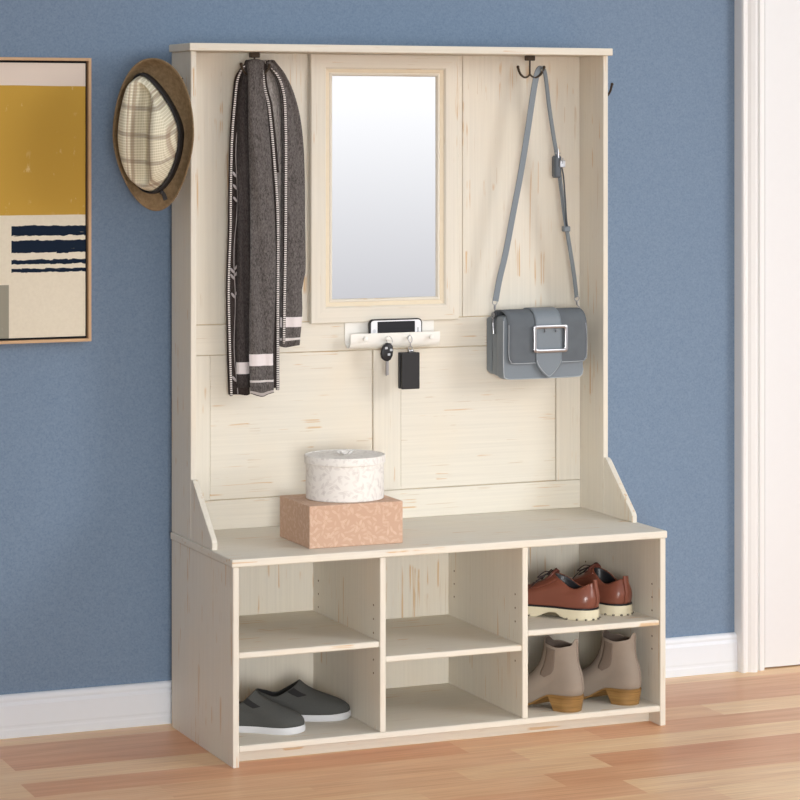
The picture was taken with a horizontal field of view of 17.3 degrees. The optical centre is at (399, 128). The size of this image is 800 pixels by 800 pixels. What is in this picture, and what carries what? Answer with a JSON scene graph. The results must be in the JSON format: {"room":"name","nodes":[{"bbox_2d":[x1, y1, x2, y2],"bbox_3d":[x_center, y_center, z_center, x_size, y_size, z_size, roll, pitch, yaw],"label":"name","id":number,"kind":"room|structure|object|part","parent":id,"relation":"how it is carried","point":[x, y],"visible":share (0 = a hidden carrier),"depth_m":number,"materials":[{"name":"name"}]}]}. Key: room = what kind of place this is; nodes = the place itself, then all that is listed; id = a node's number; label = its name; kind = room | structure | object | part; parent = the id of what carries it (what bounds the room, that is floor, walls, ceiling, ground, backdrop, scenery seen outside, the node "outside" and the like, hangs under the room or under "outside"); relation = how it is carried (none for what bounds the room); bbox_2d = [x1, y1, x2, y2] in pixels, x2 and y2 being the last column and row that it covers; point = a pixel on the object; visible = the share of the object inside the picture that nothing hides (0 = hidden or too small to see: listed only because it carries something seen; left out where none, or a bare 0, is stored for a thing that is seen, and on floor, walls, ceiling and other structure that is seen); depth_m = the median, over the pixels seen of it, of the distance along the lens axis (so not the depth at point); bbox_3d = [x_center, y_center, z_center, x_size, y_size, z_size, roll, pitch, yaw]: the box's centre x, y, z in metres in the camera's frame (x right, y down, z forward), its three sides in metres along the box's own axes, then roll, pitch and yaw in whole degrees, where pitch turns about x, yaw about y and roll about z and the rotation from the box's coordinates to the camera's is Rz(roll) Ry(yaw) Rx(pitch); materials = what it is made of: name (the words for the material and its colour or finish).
{"room":"entryway","nodes":[
{"label":"entryway","id":0,"kind":"room"},
{"bbox_2d":[0,0,733,694],"bbox_3d":[-0.407,0.086,6.480,6.800,2.700,0.120,0,0,-23],"label":"wall","id":1,"kind":"structure","parent":0,"point":[86,427],"depth_m":6.42,"materials":[{"name":"blue paint"}]},
{"bbox_2d":[0,57,90,343],"bbox_3d":[-1.019,0.169,6.139,0.606,0.674,0.031,0,0,-23],"label":"framed picture","id":2,"kind":"object","parent":1,"relation":"attached to","point":[45,103],"visible":1,"depth_m":6.21,"materials":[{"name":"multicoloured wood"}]},
{"bbox_2d":[0,632,737,738],"bbox_3d":[-0.850,1.385,6.221,3.782,0.101,0.018,0,0,-23],"label":"baseboard","id":3,"kind":"structure","parent":1,"relation":"attached to","point":[28,714],"depth_m":6.29,"materials":[{"name":"paint"}]},
{"bbox_2d":[734,0,763,672],"bbox_3d":[0.929,0.361,6.958,0.078,2.150,0.057,0,0,-23],"label":"door frame","id":4,"kind":"structure","parent":1,"relation":"in","point":[748,14],"depth_m":6.93,"materials":[{"name":"white paint"}]},
{"bbox_2d":[764,0,799,667],"bbox_3d":[1.327,0.384,7.139,0.792,2.096,0.032,0,0,-23],"label":"door","id":5,"kind":"structure","parent":1,"relation":"in","point":[781,17],"depth_m":6.99,"materials":[{"name":"white paint"}]},
{"bbox_2d":[0,665,799,799],"bbox_3d":[1.095,1.436,2.914,6.800,0.001,7.680,0,0,-23],"label":"floor","id":6,"kind":"structure","parent":0,"point":[728,735],"depth_m":5.92,"materials":[{"name":"brown wood"}]},
{"bbox_2d":[169,43,666,767],"bbox_3d":[0.046,0.617,6.307,1.172,1.637,0.451,0,0,-23],"label":"hall tree","id":7,"kind":"object","parent":6,"relation":"on","point":[412,154],"visible":0.88,"depth_m":6.43,"materials":[{"name":"beige wood"}]},
{"bbox_2d":[112,58,193,210],"bbox_3d":[-0.578,0.015,6.121,0.171,0.359,0.147,0,0,-23],"label":"hat","id":8,"kind":"object","parent":7,"relation":"hanging from","point":[153,135],"visible":1,"depth_m":6.11,"materials":[{"name":"brown fabric"}]},
{"bbox_3d":[-0.585,0.011,6.106,0.136,0.276,0.110,0,0,13],"label":"crown","id":9,"kind":"part","parent":8,"relation":"part of","materials":[{"name":"fabric"}]},
{"bbox_3d":[-0.454,1.211,6.098,0.015,0.451,0.448,0,0,-23],"label":"panel","id":10,"kind":"part","parent":7,"relation":"part of","materials":[{"name":"beige wood"}]},
{"bbox_2d":[226,59,305,396],"bbox_3d":[-0.319,0.237,6.314,0.202,0.809,0.055,0,0,-23],"label":"scarf","id":11,"kind":"object","parent":7,"relation":"hanging from","point":[266,267],"visible":1,"depth_m":6.29,"materials":[{"name":"grey fabric"}]},
{"bbox_2d":[239,690,304,734],"bbox_3d":[-0.318,1.341,6.057,0.207,0.091,0.086,0,0,13],"label":"shoe","id":12,"kind":"object","parent":7,"relation":"on","point":[257,713],"visible":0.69,"depth_m":6.02,"materials":[{"name":"grey fabric"}]},
{"bbox_3d":[-0.341,1.321,6.032,0.041,0.021,0.007,0,0,22],"label":"elastic panel","id":13,"kind":"part","parent":12,"relation":"part of","materials":[{"name":"black fabric"}]},
{"bbox_3d":[-0.263,0.721,6.405,0.423,0.349,0.004,0,0,-23],"label":"inset panel","id":14,"kind":"part","parent":7,"relation":"part of","materials":[{"name":"beige wood"}]},
{"bbox_2d":[255,679,350,721],"bbox_3d":[-0.234,1.341,6.178,0.235,0.091,0.086,0,0,-3],"label":"shoe","id":15,"kind":"object","parent":7,"relation":"on","point":[314,705],"visible":0.78,"depth_m":6.14,"materials":[{"name":"dark gray fabric"},{"name":"white rubber"}]},
{"bbox_3d":[-0.241,1.321,6.148,0.045,0.021,0.008,0,0,5],"label":"elastic panel","id":16,"kind":"part","parent":15,"relation":"part of","materials":[{"name":"black fabric"}]},
{"bbox_2d":[239,610,378,658],"bbox_3d":[-0.288,1.185,6.162,0.342,0.014,0.427,0,0,-23],"label":"shelf","id":17,"kind":"object","parent":7,"relation":"attached to","point":[262,633],"depth_m":6.12,"materials":[{"name":"beige wood"}]},
{"bbox_2d":[280,494,402,548],"bbox_3d":[-0.139,0.918,6.173,0.234,0.098,0.199,0,0,-23],"label":"gift box","id":18,"kind":"object","parent":7,"relation":"on","point":[310,524],"visible":0.88,"depth_m":6.09,"materials":[{"name":"pink cardboard"}]},
{"bbox_2d":[304,449,384,502],"bbox_3d":[-0.130,0.812,6.182,0.191,0.112,0.191,0,0,-23],"label":"round box","id":19,"kind":"object","parent":18,"relation":"on","point":[334,475],"visible":1,"depth_m":6.11,"materials":[{"name":"white cardboard"}]},
{"bbox_3d":[-0.130,0.776,6.182,0.191,0.019,0.191,0,0,-23],"label":"box lid","id":20,"kind":"part","parent":19,"relation":"part of","materials":[{"name":"white cardboard"}]},
{"bbox_3d":[-0.035,0.509,6.500,1.073,0.072,0.007,0,0,-23],"label":"rail","id":21,"kind":"part","parent":7,"relation":"part of","materials":[{"name":"beige wood"}]},
{"bbox_3d":[-0.037,0.147,6.489,0.396,0.659,0.016,0,0,-23],"label":"mirror frame","id":22,"kind":"part","parent":7,"relation":"part of","materials":[{"name":"beige wood"}]},
{"bbox_2d":[332,76,435,298],"bbox_3d":[-0.040,0.145,6.495,0.279,0.547,0.003,0,0,-23],"label":"mirror glass","id":23,"kind":"object","parent":7,"relation":"attached to","point":[384,127],"depth_m":6.49,"materials":[{"name":"white"}]},
{"bbox_3d":[-0.038,0.392,6.507,1.073,1.150,0.010,0,0,-23],"label":"panel","id":24,"kind":"part","parent":7,"relation":"part of","materials":[{"name":"beige wood"}]},
{"bbox_2d":[345,320,439,348],"bbox_3d":[-0.015,0.509,6.473,0.238,0.062,0.056,0,0,-23],"label":"wall organizer","id":25,"kind":"object","parent":7,"relation":"attached to","point":[356,334],"visible":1,"depth_m":6.46,"materials":[{"name":"white wood"}]},
{"bbox_2d":[380,336,392,375],"bbox_3d":[-0.032,0.557,6.434,0.034,0.097,0.016,0,0,-23],"label":"key","id":26,"kind":"object","parent":25,"relation":"hanging from","point":[386,353],"visible":1,"depth_m":6.43,"materials":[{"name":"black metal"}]},
{"bbox_3d":[-0.031,0.586,6.433,0.008,0.040,0.004,0,0,-23],"label":"blade","id":27,"kind":"part","parent":26,"relation":"part of","materials":[{"name":"silver metal"}]},
{"bbox_2d":[368,318,421,333],"bbox_3d":[-0.011,0.502,6.480,0.140,0.064,0.011,0,0,-23],"label":"smartphone","id":28,"kind":"object","parent":25,"relation":"on","point":[397,325],"visible":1,"depth_m":6.47,"materials":[{"name":"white plastic"}]},
{"bbox_2d":[398,335,419,388],"bbox_3d":[0.022,0.573,6.450,0.047,0.132,0.030,0,0,-23],"label":"key holder","id":29,"kind":"object","parent":25,"relation":"hanging from","point":[409,361],"visible":1,"depth_m":6.44,"materials":[{"name":"black leather"}]},
{"bbox_3d":[-0.035,0.932,6.500,1.073,0.071,0.007,0,0,-23],"label":"rail","id":30,"kind":"part","parent":7,"relation":"part of","materials":[{"name":"beige wood"}]},
{"bbox_2d":[386,614,520,661],"bbox_3d":[0.044,1.221,6.302,0.347,0.014,0.427,0,0,-23],"label":"shelf","id":31,"kind":"object","parent":7,"relation":"attached to","point":[408,636],"depth_m":6.25,"materials":[{"name":"beige wood"}]},
{"bbox_3d":[0.198,0.721,6.599,0.428,0.349,0.004,0,0,-23],"label":"inset panel","id":32,"kind":"part","parent":7,"relation":"part of","materials":[{"name":"beige wood"}]},
{"bbox_2d":[487,66,586,379],"bbox_3d":[0.345,0.232,6.579,0.250,0.780,0.134,0,0,-23],"label":"shoulder bag","id":33,"kind":"object","parent":7,"relation":"hanging from","point":[532,342],"visible":1,"depth_m":6.54,"materials":[{"name":"grey leather"}]},
{"bbox_3d":[0.235,0.485,6.539,0.011,0.052,0.014,0,0,-23],"label":"zipper pull","id":34,"kind":"part","parent":33,"relation":"part of","materials":[{"name":"silver metal"}]},
{"bbox_2d":[528,635,583,712],"bbox_3d":[0.332,1.301,6.310,0.247,0.172,0.079,0,0,35],"label":"boot","id":35,"kind":"object","parent":7,"relation":"on","point":[557,679],"visible":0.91,"depth_m":6.25,"materials":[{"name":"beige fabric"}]},
{"bbox_3d":[0.353,1.272,6.258,0.043,0.073,0.006,0,0,38],"label":"elastic panel","id":36,"kind":"part","parent":35,"relation":"part of","materials":[{"name":"beige fabric"}]},
{"bbox_2d":[528,568,600,620],"bbox_3d":[0.363,1.124,6.378,0.265,0.115,0.094,0,0,30],"label":"shoe","id":37,"kind":"object","parent":7,"relation":"on","point":[557,594],"visible":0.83,"depth_m":6.33,"materials":[{"name":"brown leather"},{"name":"cream rubber"},{"name":"dark lace"}]},
{"bbox_2d":[528,611,658,635],"bbox_3d":[0.379,1.188,6.443,0.350,0.014,0.427,0,0,-23],"label":"shelf","id":38,"kind":"object","parent":7,"relation":"attached to","point":[648,621],"depth_m":6.28,"materials":[{"name":"beige wood"}]},
{"bbox_2d":[570,562,633,615],"bbox_3d":[0.469,1.124,6.466,0.094,0.115,0.265,0,0,-39],"label":"shoe","id":39,"kind":"object","parent":7,"relation":"on","point":[615,595],"visible":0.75,"depth_m":6.38,"materials":[{"name":"brown leather"},{"name":"cream rubber"},{"name":"dark lace"}]},
{"bbox_2d":[582,630,641,705],"bbox_3d":[0.476,1.301,6.386,0.247,0.172,0.079,0,0,35],"label":"boot","id":40,"kind":"object","parent":7,"relation":"on","point":[615,671],"visible":0.84,"depth_m":6.32,"materials":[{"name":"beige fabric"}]},
{"bbox_3d":[0.496,1.272,6.333,0.043,0.073,0.006,0,0,38],"label":"elastic panel","id":41,"kind":"part","parent":40,"relation":"part of","materials":[{"name":"beige fabric"}]},
{"bbox_3d":[0.545,1.211,6.519,0.015,0.451,0.448,0,0,-23],"label":"panel","id":42,"kind":"part","parent":7,"relation":"part of","materials":[{"name":"beige wood"}]}
]}

